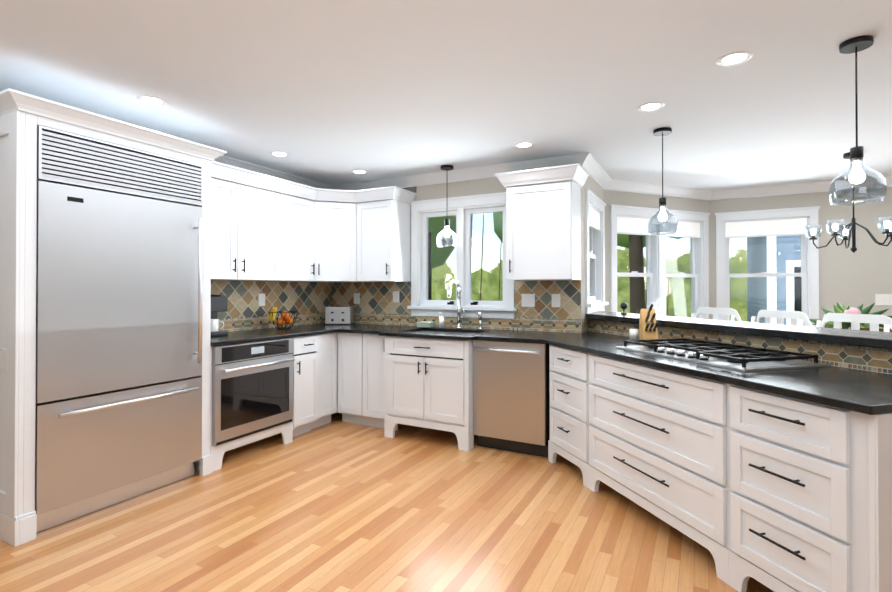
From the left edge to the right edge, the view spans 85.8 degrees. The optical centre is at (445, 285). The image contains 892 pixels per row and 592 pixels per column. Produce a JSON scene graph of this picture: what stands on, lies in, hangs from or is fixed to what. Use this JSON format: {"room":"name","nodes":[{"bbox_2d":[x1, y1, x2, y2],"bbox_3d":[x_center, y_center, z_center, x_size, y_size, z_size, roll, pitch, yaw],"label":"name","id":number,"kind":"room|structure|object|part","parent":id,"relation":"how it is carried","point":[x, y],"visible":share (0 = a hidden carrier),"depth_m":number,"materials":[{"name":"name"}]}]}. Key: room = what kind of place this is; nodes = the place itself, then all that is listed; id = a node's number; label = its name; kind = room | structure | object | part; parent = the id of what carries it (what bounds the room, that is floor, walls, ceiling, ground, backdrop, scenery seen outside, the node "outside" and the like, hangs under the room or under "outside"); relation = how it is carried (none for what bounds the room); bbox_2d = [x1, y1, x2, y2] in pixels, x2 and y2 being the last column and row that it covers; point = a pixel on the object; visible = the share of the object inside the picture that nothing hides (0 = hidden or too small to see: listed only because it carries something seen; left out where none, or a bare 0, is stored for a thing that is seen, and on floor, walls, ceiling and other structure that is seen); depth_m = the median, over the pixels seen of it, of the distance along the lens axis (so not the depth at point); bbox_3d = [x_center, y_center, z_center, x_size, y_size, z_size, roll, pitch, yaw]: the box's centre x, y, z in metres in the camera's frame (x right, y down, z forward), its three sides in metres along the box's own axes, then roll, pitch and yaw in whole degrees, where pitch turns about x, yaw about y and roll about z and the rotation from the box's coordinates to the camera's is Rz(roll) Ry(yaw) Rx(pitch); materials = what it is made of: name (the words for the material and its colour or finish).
{"room":"kitchen and dining room","nodes":[
{"label":"kitchen and dining room","id":0,"kind":"room"},
{"bbox_2d":[211,177,328,328],"bbox_3d":[-2.953,0.065,2.358,0.140,2.440,7.150,0,0,28],"label":"wall","id":1,"kind":"structure","parent":0,"point":[264,189],"depth_m":4.53,"materials":[{"name":"grey paint"}]},
{"bbox_2d":[211,173,274,280],"bbox_3d":[-1.822,-0.441,3.984,0.328,0.785,0.962,0,0,28],"label":"upper cabinet","id":2,"kind":"object","parent":1,"relation":"attached to","point":[258,234],"depth_m":3.92,"materials":[{"name":"white paint"}]},
{"bbox_2d":[275,189,314,281],"bbox_3d":[-1.505,-0.437,4.536,0.369,0.785,0.542,0,0,28],"label":"upper cabinet","id":3,"kind":"object","parent":1,"relation":"attached to","point":[294,216],"depth_m":4.44,"materials":[{"name":"white paint"}]},
{"bbox_2d":[287,186,358,281],"bbox_3d":[-1.137,-0.487,4.905,0.671,0.890,0.668,0,0,28],"label":"upper cabinet","id":4,"kind":"object","parent":1,"relation":"attached to","point":[336,222],"depth_m":4.72,"materials":[{"name":"white paint"}]},
{"bbox_3d":[-1.082,-0.885,4.193,0.784,0.105,1.877,0,0,28],"label":"crown","id":5,"kind":"part","parent":4,"relation":"part of","materials":[{"name":"white paint"}]},
{"bbox_2d":[0,413,773,591],"bbox_3d":[0.868,1.340,1.600,8.110,0.120,9.940,0,0,28],"label":"floor","id":6,"kind":"structure","parent":0,"point":[336,504],"depth_m":2.50,"materials":[{"name":"brown wood"}]},
{"bbox_2d":[0,88,226,546],"bbox_3d":[-2.131,0.172,2.995,0.708,2.235,1.200,0,0,28],"label":"enclosure","id":7,"kind":"object","parent":6,"relation":"on","point":[18,219],"visible":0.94,"depth_m":2.44,"materials":[{"name":"white paint"}]},
{"bbox_3d":[-2.130,-0.908,3.003,0.707,0.075,1.200,0,0,28],"label":"crown","id":8,"kind":"part","parent":7,"relation":"part of","materials":[{"name":"white paint"}]},
{"bbox_2d":[35,125,202,531],"bbox_3d":[-2.118,0.233,2.990,0.700,2.106,0.915,0,0,28],"label":"refrigerator","id":9,"kind":"object","parent":6,"relation":"on","point":[118,418],"visible":0.96,"depth_m":2.77,"materials":[{"name":"silver metal"}]},
{"bbox_2d":[210,336,301,471],"bbox_3d":[-1.718,0.861,3.841,0.638,0.868,0.823,0,0,28],"label":"base cabinet","id":10,"kind":"object","parent":6,"relation":"on","point":[289,430],"depth_m":3.92,"materials":[{"name":"white paint"}]},
{"bbox_2d":[212,338,294,445],"bbox_3d":[-1.423,0.772,3.647,0.103,0.688,0.722,0,0,28],"label":"wall oven","id":11,"kind":"object","parent":10,"relation":"in","point":[252,387],"visible":0.98,"depth_m":3.59,"materials":[{"name":"silver metal"}]},
{"bbox_2d":[302,334,325,433],"bbox_3d":[-1.470,0.865,4.307,0.638,0.868,0.397,0,0,28],"label":"base cabinet","id":12,"kind":"object","parent":6,"relation":"on","point":[315,383],"depth_m":4.22,"materials":[{"name":"white paint"}]},
{"bbox_2d":[326,332,336,423],"bbox_3d":[-1.356,0.866,4.522,0.638,0.868,0.348,0,0,28],"label":"base cabinet","id":13,"kind":"object","parent":6,"relation":"on","point":[331,338],"depth_m":4.47,"materials":[{"name":"white paint"}]},
{"bbox_2d":[337,332,428,435],"bbox_3d":[-0.616,0.867,4.653,0.633,0.868,0.608,0,0,28],"label":"base cabinet","id":14,"kind":"object","parent":6,"relation":"on","point":[388,384],"depth_m":4.29,"materials":[{"name":"white paint"}]},
{"bbox_2d":[473,340,549,456],"bbox_3d":[0.608,0.861,3.942,0.587,0.866,0.677,0,0,28],"label":"dishwasher","id":15,"kind":"object","parent":6,"relation":"on","point":[511,402],"visible":0.92,"depth_m":3.68,"materials":[{"name":"silver metal"}]},
{"bbox_2d":[691,307,741,320],"bbox_3d":[1.907,0.732,3.682,0.498,1.126,0.462,0,0,-21],"label":"counter stool","id":16,"kind":"object","parent":6,"relation":"on","point":[725,312],"visible":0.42,"depth_m":3.72,"materials":[{"name":"white wood"}]},
{"bbox_2d":[548,344,891,591],"bbox_3d":[1.380,0.854,2.639,0.734,0.866,2.121,0,0,-17],"label":"base cabinet","id":17,"kind":"object","parent":6,"relation":"on","point":[772,491],"visible":1,"depth_m":2.00,"materials":[{"name":"white paint"}]},
{"bbox_2d":[210,323,891,414],"bbox_3d":[0.320,0.407,3.424,4.630,0.030,2.399,0,0,28],"label":"countertop","id":18,"kind":"structure","parent":17,"relation":"on","point":[863,391],"depth_m":2.35,"materials":[{"name":"black stone"}]},
{"bbox_2d":[211,295,227,336],"bbox_3d":[-1.878,0.232,3.823,0.220,0.325,0.170,0,0,28],"label":"coffee maker","id":19,"kind":"object","parent":18,"relation":"on","point":[219,303],"visible":0.42,"depth_m":3.79,"materials":[{"name":"black plastic"}]},
{"bbox_2d":[211,319,224,331],"bbox_3d":[-1.833,0.314,3.805,0.116,0.100,0.101,0,0,28],"label":"coffee mug","id":20,"kind":"object","parent":19,"relation":"on","point":[215,325],"visible":0.79,"depth_m":3.78,"materials":[{"name":"white ceramic"}]},
{"bbox_2d":[268,307,298,328],"bbox_3d":[-1.511,0.297,4.472,0.271,0.203,0.268,0,0,28],"label":"fruit bowl","id":21,"kind":"object","parent":18,"relation":"on","point":[285,319],"visible":1,"depth_m":4.41,"materials":[{"name":"orange food"}]},
{"bbox_2d":[325,306,354,324],"bbox_3d":[-1.112,0.309,5.028,0.270,0.187,0.182,0,0,3],"label":"toaster","id":22,"kind":"object","parent":18,"relation":"on","point":[339,315],"visible":1,"depth_m":4.96,"materials":[{"name":"silver plastic"}]},
{"bbox_2d":[417,321,434,327],"bbox_3d":[-0.193,0.374,4.662,0.145,0.052,0.115,0,0,28],"label":"folded towels","id":23,"kind":"object","parent":18,"relation":"on","point":[426,324],"visible":0.98,"depth_m":4.61,"materials":[{"name":"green fabric"}]},
{"bbox_2d":[439,312,443,327],"bbox_3d":[-0.047,0.322,4.581,0.049,0.155,0.071,0,0,28],"label":"soap dispenser","id":24,"kind":"object","parent":18,"relation":"on","point":[441,321],"visible":1,"depth_m":4.57,"materials":[{"name":"white plastic"}]},
{"bbox_2d":[417,331,475,333],"bbox_3d":[-0.007,0.535,4.270,0.724,0.211,0.444,0,0,28],"label":"sink basin","id":25,"kind":"object","parent":18,"relation":"in","point":[446,332],"visible":0.02,"depth_m":4.50,"materials":[{"name":"silver metal"}]},
{"bbox_2d":[447,279,464,328],"bbox_3d":[0.092,0.168,4.421,0.092,0.461,0.250,0,0,28],"label":"faucet","id":26,"kind":"object","parent":18,"relation":"on","point":[459,317],"visible":0.96,"depth_m":4.50,"materials":[{"name":"silver metal"}]},
{"bbox_2d":[478,311,482,328],"bbox_3d":[0.313,0.316,4.405,0.040,0.164,0.054,0,0,28],"label":"sprayer","id":27,"kind":"object","parent":18,"relation":"on","point":[480,319],"visible":1,"depth_m":4.40,"materials":[{"name":"silver metal"}]},
{"bbox_2d":[629,329,638,339],"bbox_3d":[1.377,0.355,3.520,0.066,0.075,0.066,0,0,28],"label":"utensil cup","id":28,"kind":"object","parent":18,"relation":"on","point":[633,334],"visible":1,"depth_m":3.49,"materials":[{"name":"white ceramic"}]},
{"bbox_2d":[639,304,658,344],"bbox_3d":[1.361,0.255,3.207,0.090,0.271,0.268,0,0,13],"label":"knife block","id":29,"kind":"object","parent":18,"relation":"on","point":[648,324],"visible":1,"depth_m":3.21,"materials":[{"name":"brown wood"}]},
{"bbox_2d":[616,338,830,371],"bbox_3d":[1.449,0.361,2.648,0.530,0.050,0.910,0,0,-17],"label":"cooktop","id":30,"kind":"object","parent":18,"relation":"in","point":[741,358],"visible":1,"depth_m":2.44,"materials":[{"name":"silver metal"}]},
{"bbox_2d":[751,310,812,326],"bbox_3d":[2.054,0.729,3.199,0.498,1.126,0.462,0,0,-14],"label":"counter stool","id":31,"kind":"object","parent":6,"relation":"on","point":[792,316],"visible":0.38,"depth_m":3.21,"materials":[{"name":"white wood"}]},
{"bbox_2d":[816,313,891,331],"bbox_3d":[2.193,0.726,2.743,0.498,1.126,0.462,0,0,-19],"label":"counter stool","id":32,"kind":"object","parent":6,"relation":"on","point":[856,320],"visible":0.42,"depth_m":2.79,"materials":[{"name":"white wood"}]},
{"bbox_2d":[849,327,891,331],"bbox_3d":[3.121,0.793,3.441,0.440,1.000,0.440,0,0,28],"label":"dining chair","id":33,"kind":"object","parent":6,"relation":"on","point":[880,329],"visible":0.02,"depth_m":3.31,"materials":[{"name":"brown wood"}]},
{"bbox_3d":[1.734,0.783,3.064,1.976,1.014,2.061,0,0,28],"label":"wall","id":34,"kind":"structure","parent":6,"relation":"on","visible":0},
{"bbox_2d":[586,311,891,348],"bbox_3d":[1.747,0.256,3.181,0.410,0.040,3.075,0,0,-17],"label":"countertop","id":35,"kind":"structure","parent":34,"relation":"on","point":[876,339],"depth_m":2.62,"materials":[{"name":"black stone"}]},
{"bbox_2d":[620,302,627,314],"bbox_3d":[1.487,0.189,4.015,0.059,0.104,0.058,0,0,28],"label":"camera","id":36,"kind":"object","parent":35,"relation":"on","point":[623,305],"visible":1,"depth_m":4.00,"materials":[{"name":"black plastic"}]},
{"bbox_3d":[3.306,0.917,4.043,1.600,0.760,0.960,0,0,28],"label":"dining table","id":37,"kind":"object","parent":6,"relation":"on","visible":0},
{"bbox_2d":[809,303,891,328],"bbox_3d":[3.230,0.332,3.822,0.560,0.404,0.497,0,0,28],"label":"potted plant","id":38,"kind":"object","parent":37,"relation":"on","point":[848,310],"visible":0.31,"depth_m":3.80,"materials":[{"name":"green plant"}]},
{"bbox_2d":[0,0,891,190],"bbox_3d":[0.868,-1.195,1.618,8.110,0.150,9.940,0,0,28],"label":"ceiling","id":39,"kind":"structure","parent":0,"point":[332,92],"depth_m":2.60,"materials":[{"name":"white paint"}]},
{"bbox_2d":[137,95,167,105],"bbox_3d":[-1.761,-1.109,2.881,0.158,0.004,0.158,0,0,-17],"label":"recessed light","id":40,"kind":"object","parent":39,"relation":"in","point":[150,100],"depth_m":2.88,"materials":[{"name":"white"}]},
{"bbox_2d":[270,151,289,156],"bbox_3d":[-1.392,-1.101,4.021,0.158,0.004,0.158,0,0,19],"label":"recessed light","id":41,"kind":"object","parent":39,"relation":"in","point":[276,153],"depth_m":4.03,"materials":[{"name":"white"}]},
{"bbox_2d":[351,170,367,173],"bbox_3d":[-0.831,-1.097,4.629,0.158,0.004,0.158,0,0,-17],"label":"recessed light","id":42,"kind":"object","parent":39,"relation":"in","point":[354,171],"depth_m":4.61,"materials":[{"name":"white"}]},
{"bbox_2d":[437,165,457,246],"bbox_3d":[0.009,-0.730,4.417,0.194,0.740,0.194,0,0,28],"label":"light","id":43,"kind":"object","parent":39,"relation":"hanging from","point":[446,232],"visible":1,"depth_m":4.39,"materials":[{"name":"clear glass"}]},
{"bbox_2d":[514,142,534,147],"bbox_3d":[0.615,-1.103,3.769,0.158,0.004,0.158,0,0,19],"label":"recessed light","id":44,"kind":"object","parent":39,"relation":"in","point":[522,144],"depth_m":3.77,"materials":[{"name":"white"}]},
{"bbox_2d":[637,102,664,111],"bbox_3d":[1.270,-1.109,2.978,0.158,0.004,0.158,0,0,19],"label":"recessed light","id":45,"kind":"object","parent":39,"relation":"in","point":[651,106],"depth_m":2.97,"materials":[{"name":"white"}]},
{"bbox_2d":[647,127,678,234],"bbox_3d":[1.538,-0.740,3.409,0.204,0.734,0.204,0,0,28],"label":"light","id":46,"kind":"object","parent":39,"relation":"hanging from","point":[662,214],"visible":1,"depth_m":3.40,"materials":[{"name":"clear glass"}]},
{"bbox_2d":[716,51,753,66],"bbox_3d":[1.415,-1.113,2.357,0.158,0.004,0.158,0,0,1],"label":"recessed light","id":47,"kind":"object","parent":39,"relation":"in","point":[735,58],"depth_m":2.35,"materials":[{"name":"white"}]},
{"bbox_2d":[805,152,891,252],"bbox_3d":[3.398,-0.688,4.011,0.634,0.830,0.609,0,0,28],"label":"chandelier","id":48,"kind":"object","parent":39,"relation":"hanging from","point":[838,228],"visible":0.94,"depth_m":3.96,"materials":[{"name":"black metal"}]},
{"bbox_2d":[828,35,886,205],"bbox_3d":[1.877,-0.748,2.196,0.204,0.734,0.204,0,0,28],"label":"light","id":49,"kind":"object","parent":39,"relation":"hanging from","point":[855,45],"visible":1,"depth_m":2.18,"materials":[{"name":"clear glass"}]},
{"bbox_2d":[345,177,584,332],"bbox_3d":[-0.095,0.082,4.806,2.885,2.440,0.140,0,0,28],"label":"wall","id":50,"kind":"structure","parent":0,"point":[465,188],"depth_m":4.53,"materials":[{"name":"grey paint"}]},
{"bbox_2d":[332,186,415,201],"bbox_3d":[-0.775,-0.971,5.094,1.079,0.070,0.003,0,0,28],"label":"crown molding","id":51,"kind":"structure","parent":50,"relation":"attached to","point":[412,189],"depth_m":4.87,"materials":[{"name":"white paint"}]},
{"bbox_2d":[351,186,410,281],"bbox_3d":[-0.655,-0.488,4.818,0.480,0.890,0.369,0,0,28],"label":"upper cabinet","id":52,"kind":"object","parent":50,"relation":"attached to","point":[384,225],"depth_m":4.68,"materials":[{"name":"white paint"}]},
{"bbox_2d":[407,192,516,318],"bbox_3d":[0.160,-0.276,4.643,1.140,1.150,0.195,0,0,28],"label":"window","id":53,"kind":"structure","parent":50,"relation":"in","point":[462,209],"depth_m":4.63,"materials":[{"name":"white paint"}]},
{"bbox_2d":[495,163,588,280],"bbox_3d":[0.806,-0.493,4.024,0.693,0.890,0.398,0,0,28],"label":"upper cabinet","id":54,"kind":"object","parent":50,"relation":"attached to","point":[543,231],"visible":1,"depth_m":3.90,"materials":[{"name":"white paint"}]},
{"bbox_3d":[0.805,-0.886,4.027,0.693,0.105,0.397,0,0,28],"label":"cabinet crown","id":55,"kind":"part","parent":54,"relation":"part of","materials":[{"name":"white paint"}]},
{"bbox_2d":[211,280,891,373],"bbox_3d":[0.369,0.171,3.514,4.630,0.445,2.202,0,0,28],"label":"tile backsplash","id":56,"kind":"structure","parent":50,"relation":"attached to","point":[309,301],"depth_m":4.29,"materials":[{"name":"tile"}]},
{"bbox_2d":[258,294,264,305],"bbox_3d":[-1.726,0.130,4.496,0.007,0.115,0.075,0,0,28],"label":"electrical outlet plate","id":57,"kind":"object","parent":56,"relation":"attached to","point":[261,297],"depth_m":4.49,"materials":[{"name":"white plastic"}]},
{"bbox_2d":[354,293,359,303],"bbox_3d":[-0.963,0.134,5.180,0.075,0.115,0.007,0,0,28],"label":"electrical outlet plate","id":58,"kind":"object","parent":56,"relation":"attached to","point":[356,295],"depth_m":5.17,"materials":[{"name":"white plastic"}]},
{"bbox_2d":[393,291,398,302],"bbox_3d":[-0.513,0.113,4.940,0.075,0.115,0.007,0,0,28],"label":"electrical outlet plate","id":59,"kind":"object","parent":56,"relation":"attached to","point":[395,293],"depth_m":4.93,"materials":[{"name":"white plastic"}]},
{"bbox_2d":[522,294,534,306],"bbox_3d":[0.732,0.128,4.277,0.120,0.115,0.007,0,0,28],"label":"electrical outlet plate","id":60,"kind":"object","parent":56,"relation":"attached to","point":[528,300],"depth_m":4.27,"materials":[{"name":"white plastic"}]},
{"bbox_2d":[552,294,559,306],"bbox_3d":[0.952,0.127,4.160,0.075,0.115,0.007,0,0,28],"label":"electrical outlet plate","id":61,"kind":"object","parent":56,"relation":"attached to","point":[555,297],"depth_m":4.16,"materials":[{"name":"white plastic"}]},
{"bbox_2d":[585,176,602,331],"bbox_3d":[1.394,0.081,4.682,0.140,2.440,1.040,0,0,28],"label":"wall","id":62,"kind":"structure","parent":0,"point":[593,186],"depth_m":4.54,"materials":[{"name":"grey paint"}]},
{"bbox_2d":[585,189,608,314],"bbox_3d":[1.381,-0.294,4.601,0.195,1.105,0.890,0,0,28],"label":"window","id":63,"kind":"structure","parent":62,"relation":"in","point":[595,205],"depth_m":4.82,"materials":[{"name":"white paint"}]},
{"bbox_2d":[603,190,709,318],"bbox_3d":[2.331,0.086,5.360,1.856,2.440,0.140,0,0,-23],"label":"wall","id":64,"kind":"structure","parent":0,"point":[642,200],"depth_m":5.17,"materials":[{"name":"grey paint"}]},
{"bbox_2d":[25,112,891,200],"bbox_3d":[0.868,-1.073,1.617,7.310,0.095,9.140,0,0,28],"label":"crown molding","id":65,"kind":"structure","parent":64,"relation":"attached to","point":[594,170],"depth_m":4.87,"materials":[{"name":"white paint"}]},
{"bbox_2d":[710,187,891,328],"bbox_3d":[4.695,0.082,4.828,3.860,2.440,0.140,0,0,28],"label":"wall","id":66,"kind":"structure","parent":0,"point":[861,275],"depth_m":5.03,"materials":[{"name":"grey paint"}]},
{"bbox_2d":[875,294,891,304],"bbox_3d":[4.466,0.140,4.865,0.180,0.115,0.006,0,0,28],"label":"electrical outlet plate","id":67,"kind":"object","parent":66,"relation":"attached to","point":[880,299],"depth_m":4.87,"materials":[{"name":"white plastic"}]},
{"label":"outside","id":68,"kind":"structure","parent":0,"visible":0},
{"bbox_3d":[13.859,2.063,20.769,85.000,0.100,70.000,0,0,28],"label":"ground","id":69,"kind":"structure","parent":68,"visible":0},
{"bbox_2d":[428,212,681,313],"bbox_3d":[8.413,-4.682,9.043,8.238,13.434,28.028,0,-1,-44],"label":"trees","id":70,"kind":"object","parent":69,"relation":"on","point":[433,223],"depth_m":13.82,"materials":[{"name":"green plant"}]},
{"bbox_2d":[432,213,746,321],"bbox_3d":[5.951,-5.322,8.585,35.450,14.700,27.025,0,0,28],"label":"trees","id":71,"kind":"object","parent":69,"relation":"on","point":[488,278],"depth_m":22.25,"materials":[{"name":"green plant"}]},
{"bbox_2d":[747,235,801,325],"bbox_3d":[11.881,-1.309,10.460,8.780,6.700,6.100,0,0,28],"label":"house","id":72,"kind":"structure","parent":69,"relation":"on","point":[776,254],"depth_m":9.82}
]}

